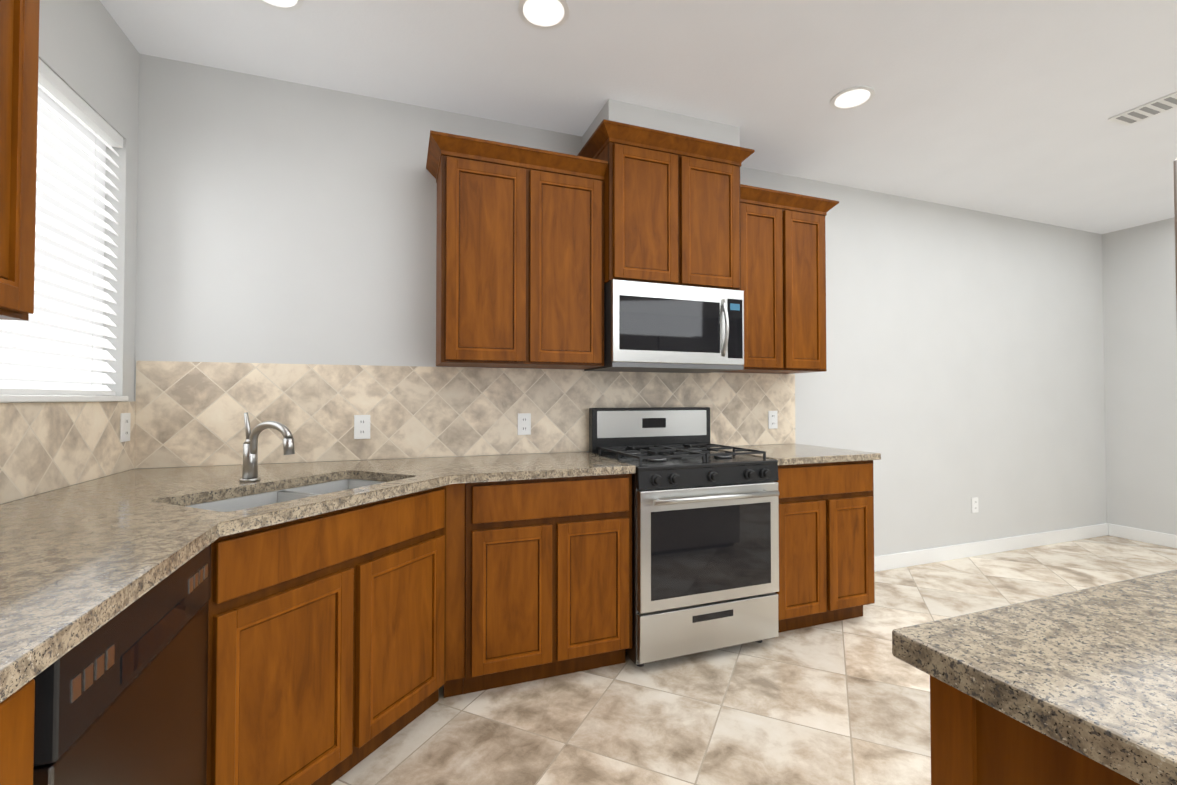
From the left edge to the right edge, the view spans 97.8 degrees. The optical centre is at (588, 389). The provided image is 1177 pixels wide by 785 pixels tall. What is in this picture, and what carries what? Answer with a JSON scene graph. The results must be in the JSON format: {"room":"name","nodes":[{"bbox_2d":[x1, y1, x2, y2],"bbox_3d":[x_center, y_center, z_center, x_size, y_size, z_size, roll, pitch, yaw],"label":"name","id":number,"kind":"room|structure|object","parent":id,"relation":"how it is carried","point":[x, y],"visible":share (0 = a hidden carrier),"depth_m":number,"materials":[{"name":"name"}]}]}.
{"room":"kitchen","nodes":[
{"label":"kitchen","id":0,"kind":"room"},
{"bbox_2d":[2,0,138,503],"bbox_3d":[-0.926,-0.146,-0.751,0.150,2.700,6.200,0,-1,-20],"label":"wall","id":1,"kind":"structure","parent":0,"point":[88,53],"depth_m":2.08,"materials":[{"name":"paint"}]},
{"bbox_2d":[0,0,39,320],"bbox_3d":[-1.137,-0.661,0.597,0.376,1.015,1.048,0,-1,-20],"label":"upper cabinet","id":2,"kind":"object","parent":1,"relation":"attached to","point":[19,39],"visible":1,"depth_m":1.02,"materials":[{"name":"brown wood"}]},
{"bbox_2d":[0,59,122,395],"bbox_3d":[-1.769,-0.509,1.652,0.062,1.050,0.916,0,-1,-20],"label":"window blinds","id":3,"kind":"object","parent":1,"relation":"attached to","point":[56,343],"visible":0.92,"depth_m":1.80,"materials":[{"name":"white plastic"}]},
{"bbox_2d":[0,395,127,402],"bbox_3d":[-1.765,0.029,1.644,0.106,0.022,0.918,0,-1,-20],"label":"window sill","id":4,"kind":"structure","parent":1,"relation":"attached to","point":[29,398],"depth_m":1.66,"materials":[{"name":"white"}]},
{"bbox_2d":[0,361,139,503],"bbox_3d":[-1.524,0.086,1.094,0.008,0.457,2.280,0,-1,-20],"label":"backsplash","id":5,"kind":"structure","parent":1,"relation":"attached to","point":[45,446],"depth_m":1.70,"materials":[{"name":"tile"}]},
{"bbox_2d":[120,413,130,441],"bbox_3d":[-1.884,0.153,2.089,0.008,0.116,0.072,0,-1,-20],"label":"outlet","id":6,"kind":"object","parent":5,"relation":"attached to","point":[125,420],"visible":1,"depth_m":2.08,"materials":[{"name":"white plastic"}]},
{"bbox_2d":[65,395,95,395],"bbox_3d":[-1.835,-0.498,1.628,0.040,1.075,0.920,0,-1,-20],"label":"window","id":7,"kind":"structure","parent":1,"relation":"in","point":[80,395],"depth_m":1.96,"materials":[{"name":"white"}]},
{"bbox_2d":[134,54,1106,555],"bbox_3d":[1.327,-0.073,3.466,7.300,2.700,0.150,0,-1,-20],"label":"wall","id":8,"kind":"structure","parent":0,"point":[284,222],"depth_m":3.44,"materials":[{"name":"paint"}]},
{"bbox_2d":[140,361,794,467],"bbox_3d":[-0.282,0.115,2.783,3.510,0.457,0.008,0,-1,-20],"label":"backsplash","id":9,"kind":"structure","parent":8,"relation":"attached to","point":[185,414],"depth_m":2.55,"materials":[{"name":"tile"}]},
{"bbox_2d":[354,415,369,438],"bbox_3d":[-1.091,0.179,2.475,0.072,0.116,0.008,0,-1,-20],"label":"outlet","id":10,"kind":"object","parent":9,"relation":"attached to","point":[361,426],"visible":1,"depth_m":2.47,"materials":[{"name":"white plastic"}]},
{"bbox_2d":[518,413,530,434],"bbox_3d":[-0.344,0.184,2.751,0.072,0.116,0.008,0,-1,-20],"label":"outlet","id":11,"kind":"object","parent":9,"relation":"attached to","point":[524,423],"visible":1,"depth_m":2.75,"materials":[{"name":"white plastic"}]},
{"bbox_2d":[768,411,777,428],"bbox_3d":[1.193,0.194,3.319,0.072,0.116,0.008,0,-1,-20],"label":"outlet","id":12,"kind":"object","parent":9,"relation":"attached to","point":[772,420],"visible":1,"depth_m":3.31,"materials":[{"name":"white plastic"}]},
{"bbox_2d":[426,130,607,369],"bbox_3d":[-0.364,-0.626,2.567,0.845,1.015,0.376,0,-1,-20],"label":"upper cabinet","id":13,"kind":"object","parent":8,"relation":"attached to","point":[520,259],"visible":1,"depth_m":2.42,"materials":[{"name":"brown wood"}]},
{"bbox_2d":[577,119,754,290],"bbox_3d":[0.411,-0.918,2.826,0.882,0.763,0.436,0,-1,-20],"label":"upper cabinet","id":14,"kind":"object","parent":8,"relation":"attached to","point":[671,208],"visible":0.96,"depth_m":2.64,"materials":[{"name":"brown wood"}]},
{"bbox_2d":[584,279,743,372],"bbox_3d":[0.414,-0.320,2.806,0.768,0.427,0.458,0,-1,-20],"label":"microwave","id":15,"kind":"object","parent":14,"relation":"attached to","point":[658,327],"visible":0.98,"depth_m":2.62,"materials":[{"name":"grey metal"}]},
{"bbox_2d":[723,184,838,373],"bbox_3d":[1.099,-0.617,3.108,0.707,1.015,0.376,0,-1,-20],"label":"upper cabinet","id":16,"kind":"object","parent":8,"relation":"attached to","point":[783,264],"visible":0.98,"depth_m":2.96,"materials":[{"name":"brown wood"}]},
{"bbox_2d":[972,497,978,512],"bbox_3d":[3.002,0.896,3.984,0.072,0.116,0.008,0,-1,-20],"label":"outlet","id":17,"kind":"object","parent":8,"relation":"attached to","point":[975,505],"visible":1,"depth_m":3.98,"materials":[{"name":"white plastic"}]},
{"bbox_2d":[874,523,1108,571],"bbox_3d":[3.011,1.233,3.978,3.470,0.105,0.014,0,-1,-20],"label":"baseboard","id":18,"kind":"structure","parent":8,"relation":"attached to","point":[912,558],"depth_m":4.00,"materials":[{"name":"white wood"}]},
{"bbox_2d":[100,0,1176,233],"bbox_3d":[2.419,-1.524,0.536,7.400,0.100,6.550,0,-1,-20],"label":"ceiling","id":19,"kind":"structure","parent":0,"point":[1008,108],"depth_m":2.33,"materials":[{"name":"paint"}]},
{"bbox_2d":[258,0,303,10],"bbox_3d":[-1.143,-1.447,1.857,0.196,0.008,0.196,0,-1,-20],"label":"recessed light","id":20,"kind":"object","parent":19,"relation":"in","point":[288,5],"visible":1,"depth_m":1.92,"materials":[{"name":"white"}]},
{"bbox_2d":[518,0,568,29],"bbox_3d":[-0.171,-1.445,1.957,0.196,0.008,0.196,0,-1,-20],"label":"recessed light","id":21,"kind":"object","parent":19,"relation":"in","point":[545,14],"visible":1,"depth_m":1.96,"materials":[{"name":"white"}]},
{"bbox_2d":[582,99,739,147],"bbox_3d":[0.396,-1.368,2.856,0.775,0.132,0.392,0,-1,-20],"label":"soffit","id":22,"kind":"structure","parent":19,"relation":"attached to","point":[641,116],"depth_m":2.67,"materials":[{"name":"paint"}]},
{"bbox_2d":[830,86,874,109],"bbox_3d":[1.300,-1.435,2.530,0.196,0.008,0.196,0,-1,-20],"label":"recessed light","id":23,"kind":"object","parent":19,"relation":"in","point":[852,97],"visible":1,"depth_m":2.52,"materials":[{"name":"white"}]},
{"bbox_2d":[1108,91,1176,125],"bbox_3d":[2.892,-1.434,2.587,0.180,0.009,0.340,0,-1,-20],"label":"ceiling vent","id":24,"kind":"object","parent":19,"relation":"in","point":[1150,109],"visible":1,"depth_m":2.63,"materials":[{"name":"white metal"}]},
{"bbox_2d":[331,535,1176,784],"bbox_3d":[2.419,1.275,0.488,7.400,0.100,6.550,0,-1,-20],"label":"floor","id":25,"kind":"structure","parent":0,"point":[845,702],"depth_m":2.00,"materials":[{"name":"tile"}]},
{"bbox_2d":[0,679,34,784],"bbox_3d":[-0.917,0.781,0.336,0.627,0.884,0.459,0,-1,-20],"label":"base cabinet","id":26,"kind":"object","parent":25,"relation":"on","point":[17,708],"visible":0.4,"depth_m":0.61,"materials":[{"name":"brown wood"}]},
{"bbox_2d":[33,544,210,784],"bbox_3d":[-1.079,0.791,0.842,0.598,0.881,0.594,0,-1,-20],"label":"dishwasher","id":27,"kind":"object","parent":25,"relation":"on","point":[121,698],"visible":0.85,"depth_m":0.89,"materials":[{"name":"grey plastic"}]},
{"bbox_2d":[206,483,465,784],"bbox_3d":[-0.996,0.805,1.772,0.642,0.884,1.108,0,-1,26],"label":"base cabinet","id":28,"kind":"object","parent":25,"relation":"on","point":[336,645],"visible":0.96,"depth_m":1.54,"materials":[{"name":"brown wood"}]},
{"bbox_2d":[0,457,471,702],"bbox_3d":[-0.938,0.337,1.314,1.260,0.035,2.298,0,-1,-20],"label":"countertop","id":29,"kind":"structure","parent":28,"relation":"on","point":[80,562],"depth_m":1.18,"materials":[{"name":"stone"}]},
{"bbox_2d":[239,412,294,481],"bbox_3d":[-1.133,0.204,1.810,0.197,0.246,0.197,0,-1,-20],"label":"faucet","id":30,"kind":"object","parent":29,"relation":"on","point":[250,461],"visible":1,"depth_m":1.83,"materials":[{"name":"silver metal"}]},
{"bbox_2d":[186,479,383,511],"bbox_3d":[-0.969,0.466,1.730,0.428,0.204,0.748,0,-1,25],"label":"sink","id":31,"kind":"object","parent":29,"relation":"in","point":[246,502],"visible":0.08,"depth_m":1.83,"materials":[{"name":"silver metal"}]},
{"bbox_2d":[463,474,631,693],"bbox_3d":[-0.249,0.817,2.452,0.731,0.884,0.627,0,-1,-20],"label":"base cabinet","id":32,"kind":"object","parent":25,"relation":"on","point":[548,577],"visible":1,"depth_m":2.15,"materials":[{"name":"brown wood"}]},
{"bbox_2d":[452,452,635,482],"bbox_3d":[-0.544,0.354,2.324,1.380,0.035,0.678,0,-1,-20],"label":"countertop","id":33,"kind":"structure","parent":32,"relation":"on","point":[484,468],"depth_m":2.26,"materials":[{"name":"stone"}]},
{"bbox_2d":[589,407,778,666],"bbox_3d":[0.478,0.680,2.650,0.760,1.165,0.698,0,-1,-20],"label":"range","id":34,"kind":"object","parent":25,"relation":"on","point":[705,546],"visible":0.96,"depth_m":2.39,"materials":[{"name":"silver metal"}]},
{"bbox_2d":[775,460,874,632],"bbox_3d":[1.138,0.826,2.964,0.687,0.884,0.627,0,-1,-20],"label":"base cabinet","id":35,"kind":"object","parent":25,"relation":"on","point":[826,542],"visible":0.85,"depth_m":2.68,"materials":[{"name":"brown wood"}]},
{"bbox_2d":[710,444,880,464],"bbox_3d":[1.147,0.365,2.965,0.700,0.035,0.648,0,-1,-20],"label":"countertop","id":36,"kind":"structure","parent":35,"relation":"on","point":[788,454],"depth_m":2.77,"materials":[{"name":"stone"}]},
{"bbox_2d":[930,675,1139,784],"bbox_3d":[1.010,0.784,0.514,1.021,0.884,0.660,0,-1,-20],"label":"base cabinet","id":37,"kind":"object","parent":25,"relation":"on","point":[974,741],"visible":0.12,"depth_m":0.57,"materials":[{"name":"brown wood"}]},
{"bbox_2d":[892,569,1176,784],"bbox_3d":[1.004,0.323,0.512,1.049,0.035,0.706,0,-1,-20],"label":"countertop","id":38,"kind":"structure","parent":37,"relation":"on","point":[1091,673],"depth_m":0.58,"materials":[{"name":"stone"}]},
{"bbox_2d":[1173,158,1176,318],"bbox_3d":[1.892,0.345,0.963,0.910,1.777,0.876,0,-1,-20],"label":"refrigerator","id":39,"kind":"object","parent":25,"relation":"on","point":[1175,186],"visible":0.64,"depth_m":1.17,"materials":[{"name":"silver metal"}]},
{"bbox_2d":[1102,218,1176,534],"bbox_3d":[5.781,-0.103,1.728,0.150,2.700,6.200,0,-1,-20],"label":"wall","id":40,"kind":"structure","parent":0,"point":[1139,322],"depth_m":4.38,"materials":[{"name":"paint"}]},
{"bbox_2d":[1108,523,1176,547],"bbox_3d":[5.706,1.193,1.670,0.014,0.105,6.185,0,-1,-20],"label":"baseboard","id":41,"kind":"structure","parent":40,"relation":"attached to","point":[1151,537],"depth_m":4.35,"materials":[{"name":"white wood"}]}
]}

